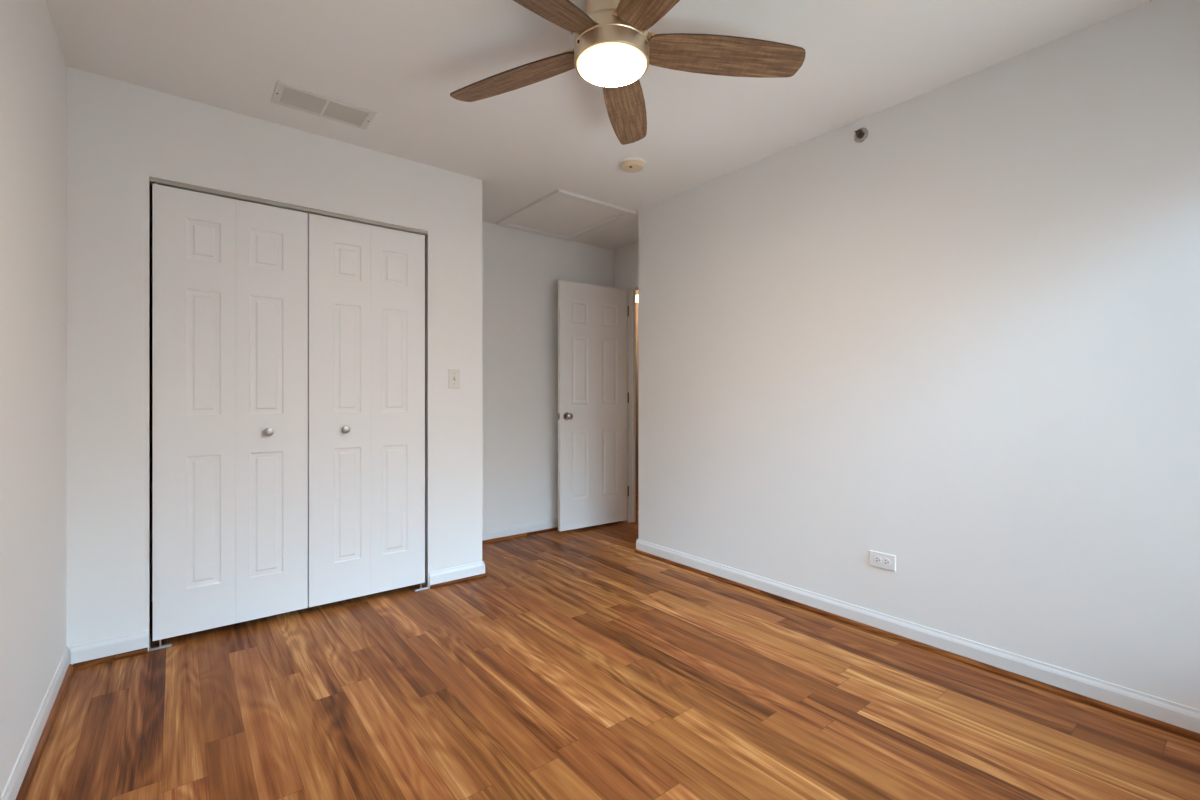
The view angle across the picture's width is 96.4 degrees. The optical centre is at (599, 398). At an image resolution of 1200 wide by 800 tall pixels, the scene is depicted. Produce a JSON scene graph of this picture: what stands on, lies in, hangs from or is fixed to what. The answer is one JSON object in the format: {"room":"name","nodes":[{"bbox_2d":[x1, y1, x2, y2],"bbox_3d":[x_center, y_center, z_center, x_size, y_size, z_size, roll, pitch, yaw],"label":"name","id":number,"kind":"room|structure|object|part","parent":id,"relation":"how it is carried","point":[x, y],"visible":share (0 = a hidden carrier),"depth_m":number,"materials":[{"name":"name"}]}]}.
{"room":"empty bedroom","nodes":[
{"label":"empty bedroom","id":0,"kind":"room"},
{"bbox_2d":[0,0,66,797],"bbox_3d":[-1.363,-0.125,1.077,0.110,2.440,4.202,0,0,-38],"label":"wall","id":1,"kind":"structure","parent":0,"point":[33,68],"depth_m":1.61,"materials":[{"name":"paint"}]},
{"bbox_2d":[0,646,69,799],"bbox_3d":[-1.118,1.050,0.864,0.009,0.090,3.342,0,0,-38],"label":"baseboard","id":2,"kind":"structure","parent":1,"relation":"attached to","point":[10,792],"depth_m":1.64,"materials":[{"name":"paint"}]},
{"bbox_2d":[15,664,73,799],"bbox_3d":[-1.114,1.085,0.878,0.015,0.021,3.296,0,0,-38],"label":"trim","id":3,"kind":"structure","parent":1,"relation":"attached to","point":[22,794],"depth_m":1.70,"materials":[{"name":"brown wood"}]},
{"bbox_2d":[67,66,481,663],"bbox_3d":[-1.476,-0.125,2.781,1.828,2.440,0.110,0,0,-38],"label":"wall","id":4,"kind":"structure","parent":0,"point":[121,135],"depth_m":2.33,"materials":[{"name":"paint"}]},
{"bbox_2d":[71,630,148,664],"bbox_3d":[-2.050,1.050,2.249,0.241,0.090,0.013,0,0,-38],"label":"baseboard","id":5,"kind":"structure","parent":4,"relation":"attached to","point":[101,648],"depth_m":2.24,"materials":[{"name":"paint"}]},
{"bbox_2d":[73,647,147,669],"bbox_3d":[-2.038,1.085,2.238,0.232,0.019,0.019,0,0,-38],"label":"trim","id":6,"kind":"structure","parent":4,"relation":"attached to","point":[129,654],"depth_m":2.23,"materials":[{"name":"brown wood"}]},
{"bbox_2d":[150,177,427,235],"bbox_3d":[-1.487,-0.950,2.728,1.230,0.030,0.033,0,0,-38],"label":"closet track","id":7,"kind":"object","parent":4,"relation":"attached to","point":[153,180],"visible":0.99,"depth_m":2.64,"materials":[{"name":"metal"}]},
{"bbox_2d":[153,184,307,640],"bbox_3d":[-1.716,0.062,2.528,0.604,1.998,0.063,0,0,-38],"label":"door","id":8,"kind":"structure","parent":7,"relation":"hanging from","point":[230,276],"depth_m":2.50,"materials":[{"name":"paint"}]},
{"bbox_3d":[-1.605,0.163,2.596,0.042,0.042,0.033,0,0,-38],"label":"knob","id":9,"kind":"part","parent":8,"relation":"part of","materials":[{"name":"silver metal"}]},
{"bbox_2d":[308,214,424,606],"bbox_3d":[-1.241,0.062,2.903,0.596,1.998,0.063,0,0,-38],"label":"door","id":10,"kind":"structure","parent":7,"relation":"hanging from","point":[366,283],"depth_m":2.88,"materials":[{"name":"paint"}]},
{"bbox_3d":[-1.333,0.163,2.812,0.042,0.042,0.033,0,0,-38],"label":"knob","id":11,"kind":"part","parent":10,"relation":"part of","materials":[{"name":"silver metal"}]},
{"bbox_2d":[449,369,459,387],"bbox_3d":[-0.863,-0.117,3.186,0.072,0.115,0.018,0,0,-38],"label":"light switch","id":12,"kind":"object","parent":4,"relation":"attached to","point":[454,374],"visible":1,"depth_m":3.19,"materials":[{"name":"beige plastic"}]},
{"bbox_2d":[429,561,484,588],"bbox_3d":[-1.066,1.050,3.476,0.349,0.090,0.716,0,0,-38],"label":"baseboard","id":13,"kind":"structure","parent":4,"relation":"attached to","point":[454,573],"depth_m":3.19,"materials":[{"name":"paint"}]},
{"bbox_2d":[430,573,486,588],"bbox_3d":[-0.836,1.086,3.190,0.352,0.019,0.019,0,0,-38],"label":"trim","id":14,"kind":"structure","parent":4,"relation":"attached to","point":[438,585],"depth_m":3.18,"materials":[{"name":"brown wood"}]},
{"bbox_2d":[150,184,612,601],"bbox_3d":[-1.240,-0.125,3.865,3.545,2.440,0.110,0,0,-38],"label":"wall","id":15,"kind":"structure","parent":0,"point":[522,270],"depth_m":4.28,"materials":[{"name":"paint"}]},
{"bbox_2d":[482,518,557,540],"bbox_3d":[-0.511,1.050,4.364,1.624,0.090,0.013,0,0,-38],"label":"baseboard","id":16,"kind":"structure","parent":15,"relation":"attached to","point":[552,523],"depth_m":4.25,"materials":[{"name":"paint"}]},
{"bbox_2d":[482,527,557,543],"bbox_3d":[-0.501,1.085,4.351,1.623,0.019,0.019,0,0,-38],"label":"trim","id":17,"kind":"structure","parent":15,"relation":"attached to","point":[555,528],"depth_m":4.24,"materials":[{"name":"brown wood"}]},
{"bbox_2d":[45,0,1151,249],"bbox_3d":[-0.309,-1.395,3.576,4.865,0.100,6.810,0,0,-38],"label":"ceiling","id":18,"kind":"structure","parent":0,"point":[402,61],"depth_m":2.21,"materials":[{"name":"paint"}]},
{"bbox_2d":[271,81,376,129],"bbox_3d":[-1.268,-1.341,2.474,0.406,0.008,0.200,0,0,-38],"label":"ceiling vent","id":19,"kind":"object","parent":18,"relation":"in","point":[284,94],"visible":1,"depth_m":2.46,"materials":[{"name":"metal"}]},
{"bbox_2d":[497,189,635,240],"bbox_3d":[-0.266,-1.336,3.985,0.670,0.018,0.850,0,0,-38],"label":"attic hatch","id":20,"kind":"object","parent":18,"relation":"attached to","point":[561,214],"visible":1,"depth_m":3.94,"materials":[{"name":"paint"}]},
{"bbox_3d":[-0.266,-1.343,3.985,0.556,0.004,0.736,0,0,-38],"label":"hatch panel","id":21,"kind":"part","parent":20,"relation":"part of","materials":[{"name":"paint"}]},
{"bbox_2d":[450,0,805,144],"bbox_3d":[0.023,-1.214,1.742,1.273,0.262,1.287,0,0,-38],"label":"ceiling fan","id":22,"kind":"object","parent":18,"relation":"hanging from","point":[614,48],"visible":1,"depth_m":1.80,"materials":[{"name":"wood"}]},
{"bbox_3d":[-0.312,-1.169,1.965,0.558,0.006,0.154,0,13,28],"label":"blade","id":23,"kind":"part","parent":22,"relation":"part of","materials":[{"name":"brown wood"}]},
{"bbox_3d":[-0.246,-1.169,1.503,0.558,0.006,0.154,0,13,-44],"label":"blade","id":24,"kind":"part","parent":22,"relation":"part of","materials":[{"name":"brown wood"}]},
{"bbox_2d":[577,42,646,86],"bbox_3d":[0.039,-1.101,1.779,0.231,0.036,0.231,0,0,-38],"label":"diffuser","id":25,"kind":"object","parent":22,"relation":"attached to","point":[606,64],"depth_m":1.74,"materials":[{"name":"white glass"}]},
{"bbox_3d":[0.107,-1.169,2.171,0.154,0.006,0.558,-13,-2,10],"label":"blade","id":26,"kind":"part","parent":22,"relation":"part of","materials":[{"name":"brown wood"}]},
{"bbox_3d":[0.213,-1.169,1.423,0.154,0.006,0.558,14,-6,-25],"label":"blade","id":27,"kind":"part","parent":22,"relation":"part of","materials":[{"name":"brown wood"}]},
{"bbox_3d":[0.432,-1.169,1.835,0.558,0.006,0.154,0,-13,-8],"label":"blade","id":28,"kind":"part","parent":22,"relation":"part of","materials":[{"name":"brown wood"}]},
{"bbox_2d":[620,157,644,172],"bbox_3d":[0.185,-1.324,3.061,0.146,0.042,0.146,0,0,-38],"label":"smoke detector","id":29,"kind":"object","parent":18,"relation":"attached to","point":[629,164],"visible":1,"depth_m":3.02,"materials":[{"name":"beige plastic"}]},
{"bbox_2d":[26,490,1199,799],"bbox_3d":[-0.309,1.125,3.576,4.865,0.060,6.810,0,0,-38],"label":"floor","id":30,"kind":"structure","parent":0,"point":[583,665],"depth_m":1.91,"materials":[{"name":"laminate"}]},
{"bbox_2d":[150,638,171,650],"bbox_3d":[-1.933,1.073,2.361,0.075,0.045,0.042,0,0,-38],"label":"pivot bracket","id":31,"kind":"object","parent":30,"relation":"on","point":[159,646],"visible":1,"depth_m":2.35,"materials":[{"name":"metal"}]},
{"bbox_2d":[413,579,428,591],"bbox_3d":[-1.028,1.073,3.077,0.075,0.045,0.042,0,0,-38],"label":"pivot bracket","id":32,"kind":"object","parent":30,"relation":"on","point":[426,586],"visible":1,"depth_m":3.08,"materials":[{"name":"metal"}]},
{"bbox_2d":[613,242,637,521],"bbox_3d":[0.437,-0.125,4.539,0.080,2.440,0.915,0,0,-38],"label":"wall","id":33,"kind":"structure","parent":0,"point":[625,259],"depth_m":4.74,"materials":[{"name":"paint"}]},
{"bbox_2d":[558,280,628,530],"bbox_3d":[-0.030,0.058,4.491,0.714,2.018,0.097,0,0,-36],"label":"door","id":34,"kind":"structure","parent":33,"relation":"in","point":[592,319],"depth_m":4.48,"materials":[{"name":"paint"}]},
{"bbox_3d":[-0.251,0.145,4.306,0.066,0.066,0.062,0,0,-36],"label":"knob","id":35,"kind":"part","parent":34,"relation":"part of","materials":[{"name":"silver metal"}]},
{"bbox_2d":[627,285,637,522],"bbox_3d":[0.497,0.061,4.466,0.084,2.068,0.725,0,0,-38],"label":"door frame","id":36,"kind":"structure","parent":33,"relation":"attached to","point":[631,291],"depth_m":4.73,"materials":[{"name":"paint"}]},
{"bbox_2d":[636,290,637,490],"bbox_3d":[0.963,-0.125,5.800,0.110,2.440,4.900,0,0,-38],"label":"wall","id":37,"kind":"structure","parent":0,"point":[636,290],"depth_m":6.37,"materials":[{"name":"paint"}]},
{"bbox_2d":[638,0,1199,709],"bbox_3d":[1.323,-0.125,2.591,0.110,2.440,3.240,0,0,-38],"label":"wall","id":38,"kind":"structure","parent":0,"point":[958,341],"depth_m":2.23,"materials":[{"name":"paint"}]},
{"bbox_2d":[854,128,867,142],"bbox_3d":[1.241,-1.267,2.571,0.042,0.068,0.068,0,0,-38],"label":"sprinkler","id":39,"kind":"object","parent":38,"relation":"attached to","point":[861,134],"visible":1,"depth_m":2.57,"materials":[{"name":"silver metal"}]},
{"bbox_2d":[870,550,895,570],"bbox_3d":[1.317,0.757,2.503,0.008,0.072,0.117,0,0,-38],"label":"wall outlet","id":40,"kind":"object","parent":38,"relation":"attached to","point":[877,559],"visible":1,"depth_m":2.50,"materials":[{"name":"white plastic"}]},
{"bbox_2d":[874,556,880,562],"bbox_3d":[1.303,0.757,2.517,0.002,0.033,0.033,0,0,-38],"label":"receptacle","id":41,"kind":"object","parent":40,"relation":"attached to","point":[877,559],"depth_m":2.52,"materials":[{"name":"white plastic"}]},
{"bbox_2d":[883,558,889,564],"bbox_3d":[1.327,0.757,2.486,0.002,0.033,0.033,0,0,-38],"label":"receptacle","id":42,"kind":"object","parent":40,"relation":"attached to","point":[886,561],"depth_m":2.48,"materials":[{"name":"white plastic"}]},
{"bbox_2d":[634,549,1199,741],"bbox_3d":[1.220,1.085,2.595,0.019,0.019,3.126,0,0,-38],"label":"trim","id":43,"kind":"structure","parent":38,"relation":"attached to","point":[1153,722],"depth_m":2.21,"materials":[{"name":"brown wood"}]},
{"bbox_2d":[636,539,1199,733],"bbox_3d":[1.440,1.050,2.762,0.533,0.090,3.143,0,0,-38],"label":"baseboard","id":44,"kind":"structure","parent":38,"relation":"attached to","point":[1167,711],"depth_m":2.22,"materials":[{"name":"paint"}]}
]}

